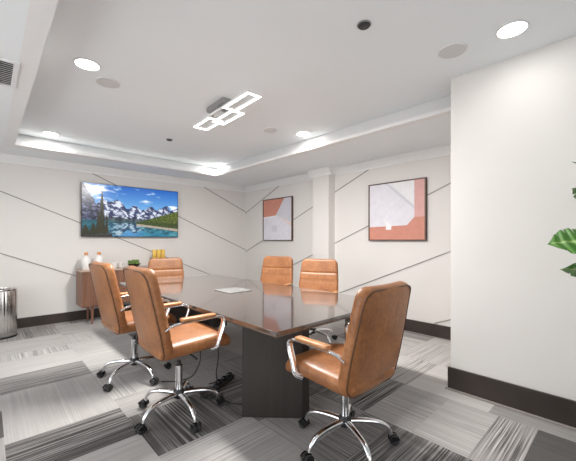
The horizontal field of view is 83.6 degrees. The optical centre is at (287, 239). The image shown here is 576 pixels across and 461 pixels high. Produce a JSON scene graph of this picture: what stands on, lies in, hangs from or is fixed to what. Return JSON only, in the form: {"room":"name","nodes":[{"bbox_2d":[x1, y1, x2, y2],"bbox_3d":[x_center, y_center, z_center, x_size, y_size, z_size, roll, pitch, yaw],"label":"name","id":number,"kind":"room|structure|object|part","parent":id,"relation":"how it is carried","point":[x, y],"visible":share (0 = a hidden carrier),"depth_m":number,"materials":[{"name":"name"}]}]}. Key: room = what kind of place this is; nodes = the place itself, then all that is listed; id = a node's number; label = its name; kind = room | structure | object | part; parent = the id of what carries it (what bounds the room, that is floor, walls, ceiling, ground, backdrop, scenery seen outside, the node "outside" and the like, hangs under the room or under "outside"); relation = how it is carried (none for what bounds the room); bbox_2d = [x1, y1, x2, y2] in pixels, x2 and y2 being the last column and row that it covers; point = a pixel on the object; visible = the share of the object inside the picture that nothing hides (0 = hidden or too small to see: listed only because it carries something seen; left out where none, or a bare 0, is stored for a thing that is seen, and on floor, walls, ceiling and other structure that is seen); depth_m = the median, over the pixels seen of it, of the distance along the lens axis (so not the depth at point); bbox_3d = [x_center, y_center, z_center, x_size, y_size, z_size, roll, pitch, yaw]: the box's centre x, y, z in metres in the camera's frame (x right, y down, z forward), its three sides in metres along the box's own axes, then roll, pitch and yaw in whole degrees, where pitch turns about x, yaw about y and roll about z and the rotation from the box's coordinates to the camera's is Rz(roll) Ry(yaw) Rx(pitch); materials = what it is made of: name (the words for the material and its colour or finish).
{"room":"conference room","nodes":[
{"label":"conference room","id":0,"kind":"room"},
{"bbox_2d":[0,162,245,317],"bbox_3d":[-3.561,-0.125,5.447,7.090,2.950,0.120,0,0,-43],"label":"wall","id":1,"kind":"structure","parent":0,"point":[29,232],"depth_m":5.32,"materials":[{"name":"paint"}]},
{"bbox_2d":[0,253,75,275],"bbox_3d":[-4.305,0.150,4.663,4.698,2.031,0.007,0,0,-43],"label":"trim","id":2,"kind":"structure","parent":1,"relation":"attached to","point":[0,253],"depth_m":5.03,"materials":[{"name":"paint"}]},
{"bbox_2d":[17,304,130,329],"bbox_3d":[-3.510,1.268,5.392,6.850,0.165,0.030,0,0,-43],"label":"baseboard","id":3,"kind":"structure","parent":1,"relation":"attached to","point":[50,319],"depth_m":5.18,"materials":[{"name":"brown wood"}]},
{"bbox_3d":[-3.504,1.344,5.386,6.850,0.012,0.012,0,0,-43],"label":"shoe moulding","id":4,"kind":"part","parent":3,"relation":"part of","materials":[{"name":"wood"}]},
{"bbox_2d":[0,191,210,274],"bbox_3d":[-2.999,0.004,5.887,5.366,2.318,0.007,0,0,-43],"label":"trim","id":5,"kind":"structure","parent":1,"relation":"attached to","point":[0,191],"depth_m":5.33,"materials":[{"name":"paint"}]},
{"bbox_2d":[0,153,244,191],"bbox_3d":[-3.495,-1.208,5.376,6.850,0.125,0.075,0,0,-43],"label":"trim","id":6,"kind":"structure","parent":1,"relation":"attached to","point":[4,157],"depth_m":5.67,"materials":[{"name":"paint"}]},
{"bbox_2d":[81,182,177,236],"bbox_3d":[-2.858,-0.515,5.971,1.677,0.920,0.076,0,0,-43],"label":"television","id":7,"kind":"object","parent":1,"relation":"attached to","point":[107,210],"visible":1,"depth_m":5.86,"materials":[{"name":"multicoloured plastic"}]},
{"bbox_2d":[92,173,245,249],"bbox_3d":[-2.193,-0.456,6.642,3.225,1.398,0.007,0,0,-43],"label":"trim","id":8,"kind":"structure","parent":1,"relation":"attached to","point":[92,173],"depth_m":6.93,"materials":[{"name":"paint"}]},
{"bbox_2d":[204,187,244,211],"bbox_3d":[-1.418,-0.909,7.368,1.102,0.485,0.007,0,0,-43],"label":"trim","id":9,"kind":"structure","parent":1,"relation":"attached to","point":[204,187],"depth_m":7.34,"materials":[{"name":"paint"}]},
{"bbox_2d":[0,0,450,185],"bbox_3d":[-0.461,-1.367,2.138,6.850,0.195,8.950,0,0,-43],"label":"ceiling","id":10,"kind":"structure","parent":0,"point":[435,132],"depth_m":4.47,"materials":[{"name":"paint"}]},
{"bbox_2d":[0,57,19,88],"bbox_3d":[-2.273,-1.262,2.338,0.480,0.017,0.520,0,0,-43],"label":"ceiling vent","id":11,"kind":"object","parent":10,"relation":"in","point":[9,70],"visible":1,"depth_m":2.44,"materials":[{"name":"white metal"}]},
{"bbox_2d":[3,0,57,145],"bbox_3d":[-0.930,-1.367,1.321,0.110,0.195,8.400,0,0,-43],"label":"trim","id":12,"kind":"structure","parent":10,"relation":"attached to","point":[40,15],"depth_m":2.23,"materials":[{"name":"paint"}]},
{"bbox_2d":[7,134,215,177],"bbox_3d":[-2.594,-1.367,5.394,3.250,0.195,0.180,0,0,-43],"label":"trim","id":13,"kind":"structure","parent":10,"relation":"attached to","point":[22,141],"depth_m":5.09,"materials":[{"name":"paint"}]},
{"bbox_2d":[0,318,575,460],"bbox_3d":[-0.471,1.350,2.163,6.870,0.001,9.000,0,0,-43],"label":"floor","id":14,"kind":"structure","parent":0,"point":[54,404],"depth_m":2.49,"materials":[{"name":"grey carpet"}]},
{"bbox_2d":[0,287,17,339],"bbox_3d":[-3.989,1.014,4.485,0.350,0.672,0.350,0,0,-43],"label":"trash can","id":15,"kind":"object","parent":14,"relation":"on","point":[8,295],"visible":1,"depth_m":4.42,"materials":[{"name":"metal"}]},
{"bbox_2d":[75,265,147,323],"bbox_3d":[-2.778,0.916,5.704,1.595,0.868,0.476,0,0,-43],"label":"sideboard","id":16,"kind":"object","parent":14,"relation":"on","point":[85,293],"visible":0.24,"depth_m":5.14,"materials":[{"name":"brown wood"}]},
{"bbox_2d":[82,252,90,269],"bbox_3d":[-3.288,0.340,5.251,0.124,0.284,0.123,0,0,-43],"label":"bottle","id":17,"kind":"object","parent":16,"relation":"on","point":[86,260],"visible":0.98,"depth_m":5.21,"materials":[{"name":"white ceramic"}]},
{"bbox_3d":[-3.358,1.208,5.405,0.048,0.285,0.048,0,0,-43],"label":"leg","id":18,"kind":"part","parent":16,"relation":"part of","materials":[{"name":"brown wood"}]},
{"bbox_3d":[-3.146,1.208,5.179,0.048,0.285,0.048,0,0,-43],"label":"leg","id":19,"kind":"part","parent":16,"relation":"part of","materials":[{"name":"brown wood"}]},
{"bbox_2d":[95,252,102,262],"bbox_3d":[-3.153,0.340,5.377,0.124,0.284,0.123,0,0,-43],"label":"bottle","id":20,"kind":"object","parent":16,"relation":"on","point":[99,258],"visible":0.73,"depth_m":5.35,"materials":[{"name":"white ceramic"}]},
{"bbox_3d":[-3.030,0.783,5.202,0.480,0.533,0.025,0,0,-43],"label":"fluted door","id":21,"kind":"part","parent":16,"relation":"part of","materials":[{"name":"brown wood"}]},
{"bbox_3d":[-2.647,0.648,5.565,0.555,0.262,0.018,0,0,-43],"label":"drawer","id":22,"kind":"part","parent":16,"relation":"part of","materials":[{"name":"brown wood"}]},
{"bbox_3d":[-2.647,0.917,5.565,0.555,0.266,0.018,0,0,-43],"label":"drawer","id":23,"kind":"part","parent":16,"relation":"part of","materials":[{"name":"brown wood"}]},
{"bbox_2d":[128,259,140,266],"bbox_3d":[-2.712,0.412,5.681,0.224,0.141,0.222,0,0,-43],"label":"plant","id":24,"kind":"object","parent":16,"relation":"on","point":[133,262],"visible":0.98,"depth_m":5.63,"materials":[{"name":"green plant"}]},
{"bbox_2d":[152,250,156,257],"bbox_3d":[-2.496,0.331,6.021,0.074,0.302,0.074,0,0,-43],"label":"vase","id":25,"kind":"object","parent":16,"relation":"on","point":[154,252],"visible":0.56,"depth_m":5.99,"materials":[{"name":"yellow glass"}]},
{"bbox_2d":[157,249,160,257],"bbox_3d":[-2.436,0.331,6.077,0.074,0.302,0.074,0,0,-43],"label":"vase","id":26,"kind":"object","parent":16,"relation":"on","point":[159,250],"visible":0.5,"depth_m":6.05,"materials":[{"name":"yellow glass"}]},
{"bbox_2d":[161,249,164,257],"bbox_3d":[-2.377,0.331,6.131,0.074,0.302,0.074,0,0,-43],"label":"vase","id":27,"kind":"object","parent":16,"relation":"on","point":[162,250],"visible":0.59,"depth_m":6.10,"materials":[{"name":"yellow glass"}]},
{"bbox_2d":[89,261,176,391],"bbox_3d":[-1.506,0.777,3.177,0.706,1.145,0.726,0,0,45],"label":"office chair","id":28,"kind":"object","parent":14,"relation":"on","point":[114,317],"visible":0.78,"depth_m":2.93,"materials":[{"name":"brown leather"}]},
{"bbox_2d":[96,370,105,375],"bbox_3d":[-1.841,1.305,3.171,0.064,0.054,0.059,0,0,-2],"label":"caster","id":29,"kind":"object","parent":28,"relation":"attached to","point":[102,372],"depth_m":3.16,"materials":[{"name":"black plastic"}]},
{"bbox_2d":[102,384,112,388],"bbox_3d":[-1.605,1.305,2.871,0.059,0.054,0.064,0,0,16],"label":"caster","id":30,"kind":"object","parent":28,"relation":"attached to","point":[107,386],"depth_m":2.86,"materials":[{"name":"black plastic"}]},
{"bbox_3d":[-1.690,0.531,3.010,0.568,0.652,0.213,0,0,45],"label":"backrest","id":31,"kind":"part","parent":28,"relation":"part of","materials":[{"name":"leather"}]},
{"bbox_3d":[-1.690,1.233,3.177,0.287,0.117,0.045,0,0,-2],"label":"leg","id":32,"kind":"part","parent":28,"relation":"part of","materials":[{"name":"silver metal"}]},
{"bbox_3d":[-1.564,1.233,3.017,0.045,0.117,0.287,0,0,16],"label":"leg","id":33,"kind":"part","parent":28,"relation":"part of","materials":[{"name":"silver metal"}]},
{"bbox_3d":[-1.485,0.784,3.216,0.545,0.133,0.570,0,0,45],"label":"seat","id":34,"kind":"part","parent":28,"relation":"part of","materials":[{"name":"leather"}]},
{"bbox_3d":[-1.372,1.233,3.087,0.287,0.117,0.045,0,0,34],"label":"leg","id":35,"kind":"part","parent":28,"relation":"part of","materials":[{"name":"silver metal"}]},
{"bbox_3d":[-1.317,0.706,2.990,0.078,0.273,0.454,0,0,45],"label":"armrest","id":36,"kind":"part","parent":28,"relation":"part of","materials":[{"name":"silver metal"}]},
{"bbox_3d":[-1.380,1.233,3.291,0.287,0.117,0.045,0,0,-38],"label":"leg","id":37,"kind":"part","parent":28,"relation":"part of","materials":[{"name":"silver metal"}]},
{"bbox_2d":[148,257,183,278],"bbox_3d":[-1.856,0.820,5.033,0.694,1.060,0.688,0,0,-29],"label":"office chair","id":38,"kind":"object","parent":14,"relation":"on","point":[164,268],"visible":0.22,"depth_m":5.23,"materials":[{"name":"brown leather"}]},
{"bbox_2d":[123,266,230,434],"bbox_3d":[-0.843,0.772,2.502,0.696,1.155,0.681,0,0,-42],"label":"office chair","id":39,"kind":"object","parent":14,"relation":"on","point":[164,342],"visible":1,"depth_m":2.32,"materials":[{"name":"brown leather"}]},
{"bbox_2d":[134,423,146,431],"bbox_3d":[-1.028,1.305,2.245,0.059,0.054,0.064,0,0,33],"label":"caster","id":40,"kind":"object","parent":39,"relation":"attached to","point":[140,427],"depth_m":2.24,"materials":[{"name":"black plastic"}]},
{"bbox_2d":[138,399,148,406],"bbox_3d":[-1.166,1.305,2.602,0.064,0.054,0.059,0,0,15],"label":"caster","id":41,"kind":"object","parent":39,"relation":"attached to","point":[144,402],"depth_m":2.58,"materials":[{"name":"black plastic"}]},
{"bbox_3d":[-1.034,0.521,2.353,0.213,0.652,0.568,0,0,-42],"label":"backrest","id":42,"kind":"part","parent":39,"relation":"part of","materials":[{"name":"leather"}]},
{"bbox_3d":[-1.019,1.233,2.563,0.287,0.117,0.045,0,0,15],"label":"leg","id":43,"kind":"part","parent":39,"relation":"part of","materials":[{"name":"silver metal"}]},
{"bbox_3d":[-0.946,1.233,2.372,0.045,0.117,0.287,0,0,33],"label":"leg","id":44,"kind":"part","parent":39,"relation":"part of","materials":[{"name":"silver metal"}]},
{"bbox_3d":[-1.036,0.696,2.726,0.454,0.273,0.078,0,0,-42],"label":"armrest","id":45,"kind":"part","parent":39,"relation":"part of","materials":[{"name":"silver metal"}]},
{"bbox_3d":[-0.818,0.774,2.548,0.570,0.133,0.545,0,0,-42],"label":"seat","id":46,"kind":"part","parent":39,"relation":"part of","materials":[{"name":"leather"}]},
{"bbox_3d":[-0.861,1.233,2.691,0.045,0.117,0.287,0,0,-3],"label":"leg","id":47,"kind":"part","parent":39,"relation":"part of","materials":[{"name":"silver metal"}]},
{"bbox_3d":[-0.742,1.233,2.384,0.045,0.117,0.287,0,0,-39],"label":"leg","id":48,"kind":"part","parent":39,"relation":"part of","materials":[{"name":"silver metal"}]},
{"bbox_3d":[-0.663,0.696,2.314,0.454,0.273,0.078,0,0,-42],"label":"armrest","id":49,"kind":"part","parent":39,"relation":"part of","materials":[{"name":"silver metal"}]},
{"bbox_2d":[190,421,201,429],"bbox_3d":[-0.647,1.305,2.266,0.059,0.054,0.064,0,0,-39],"label":"caster","id":50,"kind":"object","parent":39,"relation":"attached to","point":[196,426],"depth_m":2.26,"materials":[{"name":"black plastic"}]},
{"bbox_3d":[-0.690,1.233,2.581,0.287,0.117,0.045,0,0,-21],"label":"leg","id":51,"kind":"part","parent":39,"relation":"part of","materials":[{"name":"silver metal"}]},
{"bbox_2d":[216,396,224,404],"bbox_3d":[-0.548,1.305,2.635,0.064,0.054,0.059,0,0,-21],"label":"caster","id":52,"kind":"object","parent":39,"relation":"attached to","point":[220,400],"depth_m":2.61,"materials":[{"name":"black plastic"}]},
{"bbox_2d":[200,386,219,399],"bbox_3d":[-0.690,1.338,2.824,0.162,0.024,0.197,0,0,14],"label":"cable","id":53,"kind":"object","parent":14,"relation":"on","point":[201,393],"visible":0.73,"depth_m":2.77,"materials":[{"name":"black plastic"}]},
{"bbox_2d":[213,372,233,389],"bbox_3d":[-0.602,1.317,3.026,0.060,0.066,0.280,0,0,22],"label":"power strip","id":54,"kind":"object","parent":14,"relation":"on","point":[224,380],"visible":0.97,"depth_m":3.00,"materials":[{"name":"black plastic"}]},
{"bbox_2d":[221,392,241,404],"bbox_3d":[-0.435,1.344,2.724,0.326,0.010,0.161,0,0,12],"label":"cable","id":55,"kind":"object","parent":14,"relation":"on","point":[222,392],"visible":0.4,"depth_m":2.65,"materials":[{"name":"black plastic"}]},
{"bbox_2d":[120,275,354,417],"bbox_3d":[-0.655,0.964,3.771,1.500,0.773,3.300,0,0,-43],"label":"conference table","id":56,"kind":"object","parent":14,"relation":"on","point":[269,315],"visible":0.61,"depth_m":2.48,"materials":[{"name":"brown wood"}]},
{"bbox_2d":[162,318,217,381],"bbox_3d":[-0.913,0.992,3.058,0.548,0.718,0.154,0,0,15],"label":"cable","id":57,"kind":"object","parent":56,"relation":"hanging from","point":[217,318],"visible":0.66,"depth_m":3.06,"materials":[{"name":"black plastic"}]},
{"bbox_3d":[-1.459,0.979,4.628,1.240,0.702,0.050,0,0,-43],"label":"modesty panel","id":58,"kind":"part","parent":56,"relation":"part of","materials":[{"name":"black wood"}]},
{"bbox_2d":[209,319,218,383],"bbox_3d":[-0.723,0.992,3.174,0.083,0.718,0.328,0,0,-9],"label":"cable","id":59,"kind":"object","parent":56,"relation":"hanging from","point":[211,319],"visible":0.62,"depth_m":3.15,"materials":[{"name":"black plastic"}]},
{"bbox_3d":[-0.642,0.579,3.756,0.270,0.002,0.300,0,0,-43],"label":"hatch lid","id":60,"kind":"part","parent":56,"relation":"part of","materials":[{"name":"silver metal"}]},
{"bbox_2d":[260,256,293,285],"bbox_3d":[-0.265,0.807,5.015,0.696,1.086,0.688,0,0,23],"label":"office chair","id":61,"kind":"object","parent":14,"relation":"on","point":[275,269],"visible":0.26,"depth_m":5.20,"materials":[{"name":"brown leather"}]},
{"bbox_2d":[299,259,338,343],"bbox_3d":[0.314,0.807,4.260,0.701,1.086,0.725,0,0,23],"label":"office chair","id":62,"kind":"object","parent":14,"relation":"on","point":[316,274],"visible":0.41,"depth_m":4.44,"materials":[{"name":"brown leather"}]},
{"bbox_3d":[0.425,0.590,4.482,0.568,0.652,0.213,0,0,23],"label":"backrest","id":63,"kind":"part","parent":62,"relation":"part of","materials":[{"name":"leather"}]},
{"bbox_3d":[0.439,1.233,4.121,0.045,0.117,0.287,0,0,-39],"label":"leg","id":64,"kind":"part","parent":62,"relation":"part of","materials":[{"name":"silver metal"}]},
{"bbox_3d":[0.492,1.233,4.318,0.287,0.117,0.045,0,0,-21],"label":"leg","id":65,"kind":"part","parent":62,"relation":"part of","materials":[{"name":"silver metal"}]},
{"bbox_2d":[285,281,410,460],"bbox_3d":[0.363,0.805,2.124,0.684,1.090,0.710,0,0,-42],"label":"office chair","id":66,"kind":"object","parent":14,"relation":"on","point":[368,357],"visible":1,"depth_m":1.93,"materials":[{"name":"leather"}]},
{"bbox_2d":[298,416,309,427],"bbox_3d":[0.114,1.305,2.325,0.064,0.054,0.059,0,0,36],"label":"caster","id":67,"kind":"object","parent":66,"relation":"attached to","point":[303,422],"depth_m":2.30,"materials":[{"name":"black plastic"}]},
{"bbox_2d":[300,451,313,460],"bbox_3d":[0.115,1.305,1.943,0.064,0.054,0.059,0,0,-36],"label":"caster","id":68,"kind":"object","parent":66,"relation":"attached to","point":[305,455],"depth_m":1.93,"materials":[{"name":"black plastic"}]},
{"bbox_3d":[0.169,0.761,1.950,0.078,0.273,0.454,0,0,-42],"label":"armrest","id":69,"kind":"part","parent":66,"relation":"part of","materials":[{"name":"silver metal"}]},
{"bbox_3d":[0.237,1.233,2.236,0.287,0.117,0.045,0,0,36],"label":"leg","id":70,"kind":"part","parent":66,"relation":"part of","materials":[{"name":"silver metal"}]},
{"bbox_3d":[0.237,1.233,2.033,0.287,0.117,0.045,0,0,-36],"label":"leg","id":71,"kind":"part","parent":66,"relation":"part of","materials":[{"name":"silver metal"}]},
{"bbox_3d":[0.347,0.839,2.168,0.545,0.133,0.570,0,0,-42],"label":"seat","id":72,"kind":"part","parent":66,"relation":"part of","materials":[{"name":"leather"}]},
{"bbox_3d":[0.582,0.761,2.324,0.078,0.273,0.454,0,0,-42],"label":"armrest","id":73,"kind":"part","parent":66,"relation":"part of","materials":[{"name":"silver metal"}]},
{"bbox_3d":[0.431,1.233,2.300,0.045,0.117,0.287,0,0,18],"label":"leg","id":74,"kind":"part","parent":66,"relation":"part of","materials":[{"name":"silver metal"}]},
{"bbox_3d":[0.431,1.233,1.970,0.045,0.117,0.287,0,0,-18],"label":"leg","id":75,"kind":"part","parent":66,"relation":"part of","materials":[{"name":"silver metal"}]},
{"bbox_3d":[0.551,1.233,2.135,0.287,0.117,0.045,0,0,0],"label":"leg","id":76,"kind":"part","parent":66,"relation":"part of","materials":[{"name":"silver metal"}]},
{"bbox_3d":[0.542,0.586,1.953,0.568,0.652,0.213,0,0,-42],"label":"backrest","id":77,"kind":"part","parent":66,"relation":"part of","materials":[{"name":"leather"}]},
{"bbox_2d":[388,432,399,443],"bbox_3d":[0.703,1.305,2.136,0.064,0.054,0.059,0,0,0],"label":"caster","id":78,"kind":"object","parent":66,"relation":"attached to","point":[393,437],"depth_m":2.12,"materials":[{"name":"black plastic"}]},
{"bbox_2d":[548,161,575,276],"bbox_3d":[1.941,0.430,1.866,0.544,1.839,0.629,0,0,-43],"label":"monstera plant","id":79,"kind":"object","parent":14,"relation":"on","point":[566,241],"visible":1,"depth_m":1.92,"materials":[{"name":"green plant"}]},
{"bbox_2d":[18,0,575,167],"bbox_3d":[-0.461,-1.525,2.138,7.090,0.120,9.190,0,0,-43],"label":"ceiling","id":80,"kind":"structure","parent":0,"point":[310,64],"depth_m":2.69,"materials":[{"name":"paint"}]},
{"bbox_2d":[42,131,58,135],"bbox_3d":[-3.259,-1.460,4.429,0.194,0.010,0.194,0,0,-43],"label":"recessed light","id":81,"kind":"object","parent":80,"relation":"in","point":[49,133],"visible":1,"depth_m":4.41,"materials":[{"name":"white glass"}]},
{"bbox_2d":[73,58,100,70],"bbox_3d":[-1.671,-1.460,2.683,0.194,0.010,0.194,0,0,-43],"label":"recessed light","id":82,"kind":"object","parent":80,"relation":"in","point":[84,63],"visible":1,"depth_m":2.67,"materials":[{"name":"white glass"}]},
{"bbox_2d":[95,77,120,88],"bbox_3d":[-1.671,-1.460,2.998,0.210,0.010,0.210,0,0,-43],"label":"ceiling speaker","id":83,"kind":"object","parent":80,"relation":"attached to","point":[106,82],"visible":1,"depth_m":2.98,"materials":[{"name":"white plastic"}]},
{"bbox_2d":[193,90,260,129],"bbox_3d":[-0.663,-1.402,3.468,0.245,0.126,1.190,0,0,-41],"label":"led fixture","id":84,"kind":"object","parent":80,"relation":"attached to","point":[223,104],"visible":1,"depth_m":3.39,"materials":[{"name":"white plastic"}]},
{"bbox_3d":[-0.933,-1.361,3.757,0.180,0.022,0.400,0,0,-41],"label":"light frame","id":85,"kind":"part","parent":84,"relation":"part of","materials":[{"name":"white plastic"}]},
{"bbox_3d":[-0.766,-1.361,3.419,0.018,0.022,0.350,0,0,-41],"label":"rail","id":86,"kind":"part","parent":84,"relation":"part of","materials":[{"name":"white metal"}]},
{"bbox_3d":[-0.662,-1.354,3.541,0.150,0.022,0.440,0,0,-41],"label":"light frame","id":87,"kind":"part","parent":84,"relation":"part of","materials":[{"name":"white plastic"}]},
{"bbox_3d":[-0.459,-1.361,3.162,0.155,0.022,0.460,0,0,-41],"label":"light frame","id":88,"kind":"part","parent":84,"relation":"part of","materials":[{"name":"white ceramic"}]},
{"bbox_2d":[263,127,276,132],"bbox_3d":[-0.235,-1.460,4.288,0.190,0.010,0.190,0,0,-43],"label":"ceiling speaker","id":89,"kind":"object","parent":80,"relation":"attached to","point":[269,129],"visible":1,"depth_m":4.29,"materials":[{"name":"white plastic"}]},
{"bbox_2d":[264,128,276,131],"bbox_3d":[-0.235,-1.461,4.288,0.173,0.006,0.173,0,0,-43],"label":"grille","id":90,"kind":"object","parent":89,"relation":"attached to","point":[265,129],"depth_m":4.29,"materials":[{"name":"white metal"}]},
{"bbox_2d":[296,131,309,135],"bbox_3d":[0.208,-1.460,4.429,0.194,0.010,0.194,0,0,-43],"label":"recessed light","id":91,"kind":"object","parent":80,"relation":"in","point":[300,133],"visible":1,"depth_m":4.41,"materials":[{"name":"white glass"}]},
{"bbox_2d":[297,132,308,135],"bbox_3d":[0.208,-1.457,4.429,0.175,0.004,0.175,0,0,7],"label":"diffuser","id":92,"kind":"object","parent":91,"relation":"attached to","point":[298,133],"depth_m":4.41,"materials":[{"name":"white plastic"}]},
{"bbox_2d":[357,20,370,29],"bbox_3d":[0.517,-1.454,2.191,0.096,0.022,0.096,0,0,-43],"label":"ceiling sensor","id":93,"kind":"object","parent":80,"relation":"attached to","point":[363,24],"visible":1,"depth_m":2.17,"materials":[{"name":"black plastic"}]},
{"bbox_2d":[437,42,467,58],"bbox_3d":[1.270,-1.460,2.491,0.210,0.010,0.210,0,0,-43],"label":"ceiling speaker","id":94,"kind":"object","parent":80,"relation":"attached to","point":[452,50],"visible":1,"depth_m":2.48,"materials":[{"name":"white plastic"}]},
{"bbox_2d":[495,20,528,38],"bbox_3d":[1.555,-1.460,2.238,0.194,0.010,0.194,0,0,-43],"label":"recessed light","id":95,"kind":"object","parent":80,"relation":"in","point":[514,28],"visible":1,"depth_m":2.23,"materials":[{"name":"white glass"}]},
{"bbox_2d":[313,175,334,259],"bbox_3d":[0.645,0.040,5.842,0.170,2.620,0.375,0,0,-43],"label":"wall column","id":96,"kind":"structure","parent":0,"point":[323,186],"depth_m":5.74,"materials":[{"name":"paint"}]},
{"bbox_2d":[246,155,450,326],"bbox_3d":[0.816,-0.125,5.872,0.120,2.950,5.244,0,0,-43],"label":"wall","id":97,"kind":"structure","parent":0,"point":[360,260],"depth_m":5.23,"materials":[{"name":"paint"}]},
{"bbox_2d":[245,186,278,213],"bbox_3d":[-0.608,-0.895,7.298,0.007,0.523,1.222,0,0,-43],"label":"trim","id":98,"kind":"structure","parent":97,"relation":"attached to","point":[278,186],"depth_m":7.27,"materials":[{"name":"paint"}]},
{"bbox_2d":[263,196,292,240],"bbox_3d":[-0.227,-0.438,6.865,0.045,0.905,0.935,0,0,-43],"label":"framed print","id":99,"kind":"object","parent":97,"relation":"attached to","point":[277,212],"visible":1,"depth_m":6.82,"materials":[{"name":"white paper"}]},
{"bbox_3d":[-0.094,-0.612,6.705,0.003,0.524,0.488,0,0,-43],"label":"painted panel","id":100,"kind":"part","parent":99,"relation":"part of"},
{"bbox_2d":[245,207,312,251],"bbox_3d":[-0.224,-0.206,6.889,0.007,0.993,2.346,0,0,-43],"label":"trim","id":101,"kind":"structure","parent":97,"relation":"attached to","point":[311,207],"depth_m":6.48,"materials":[{"name":"paint"}]},
{"bbox_2d":[307,166,334,177],"bbox_3d":[0.618,-1.208,5.817,0.245,0.125,0.525,0,0,-43],"label":"trim","id":102,"kind":"structure","parent":97,"relation":"attached to","point":[328,170],"depth_m":5.71,"materials":[{"name":"paint"}]},
{"bbox_2d":[245,144,450,191],"bbox_3d":[0.738,-1.208,5.813,0.075,0.125,5.224,0,0,-43],"label":"trim","id":103,"kind":"structure","parent":97,"relation":"attached to","point":[443,150],"depth_m":5.14,"materials":[{"name":"paint"}]},
{"bbox_2d":[335,170,367,191],"bbox_3d":[1.075,-1.000,5.503,0.007,0.310,0.714,0,0,-43],"label":"trim","id":104,"kind":"structure","parent":97,"relation":"attached to","point":[366,170],"depth_m":5.49,"materials":[{"name":"paint"}]},
{"bbox_2d":[334,182,450,243],"bbox_3d":[1.690,-0.464,4.846,0.007,1.063,2.515,0,0,-43],"label":"trim","id":105,"kind":"structure","parent":97,"relation":"attached to","point":[450,182],"depth_m":5.27,"materials":[{"name":"paint"}]},
{"bbox_2d":[339,251,450,292],"bbox_3d":[1.690,0.454,4.846,0.007,1.063,2.515,0,0,-43],"label":"trim","id":106,"kind":"structure","parent":97,"relation":"attached to","point":[449,251],"depth_m":4.87,"materials":[{"name":"paint"}]},
{"bbox_2d":[368,177,426,240],"bbox_3d":[1.633,-0.438,4.880,0.045,0.895,0.930,0,0,-43],"label":"framed print","id":107,"kind":"object","parent":97,"relation":"attached to","point":[397,210],"visible":1,"depth_m":4.83,"materials":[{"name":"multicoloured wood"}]},
{"bbox_3d":[1.660,-0.662,4.832,0.005,0.414,0.467,0,0,-43],"label":"painted panel","id":108,"kind":"part","parent":107,"relation":"part of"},
{"bbox_2d":[404,319,450,340],"bbox_3d":[0.754,1.258,5.828,0.030,0.185,5.224,0,0,-43],"label":"baseboard","id":109,"kind":"structure","parent":97,"relation":"attached to","point":[413,326],"depth_m":4.52,"materials":[{"name":"brown wood"}]},
{"bbox_3d":[0.747,1.344,5.822,0.012,0.012,5.224,0,0,-43],"label":"shoe moulding","id":110,"kind":"part","parent":109,"relation":"part of","materials":[{"name":"grey wood"}]},
{"bbox_2d":[451,35,575,400],"bbox_3d":[3.332,-0.125,2.111,1.590,2.950,3.726,0,0,-43],"label":"wall","id":111,"kind":"structure","parent":0,"point":[513,120],"depth_m":2.57,"materials":[{"name":"paint"}]},
{"bbox_2d":[216,95,450,177],"bbox_3d":[0.092,-1.367,4.831,0.100,0.195,4.674,0,0,-43],"label":"trim","id":112,"kind":"structure","parent":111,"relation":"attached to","point":[440,107],"depth_m":4.05,"materials":[{"name":"paint"}]},
{"bbox_2d":[445,366,575,430],"bbox_3d":[2.723,1.250,1.565,0.045,0.200,3.761,0,0,-43],"label":"baseboard","id":113,"kind":"structure","parent":111,"relation":"attached to","point":[557,410],"depth_m":2.55,"materials":[{"name":"brown wood"}]},
{"bbox_3d":[2.715,1.342,1.558,0.023,0.016,3.761,0,0,-43],"label":"shoe moulding","id":114,"kind":"part","parent":113,"relation":"part of","materials":[{"name":"grey wood"}]}
]}

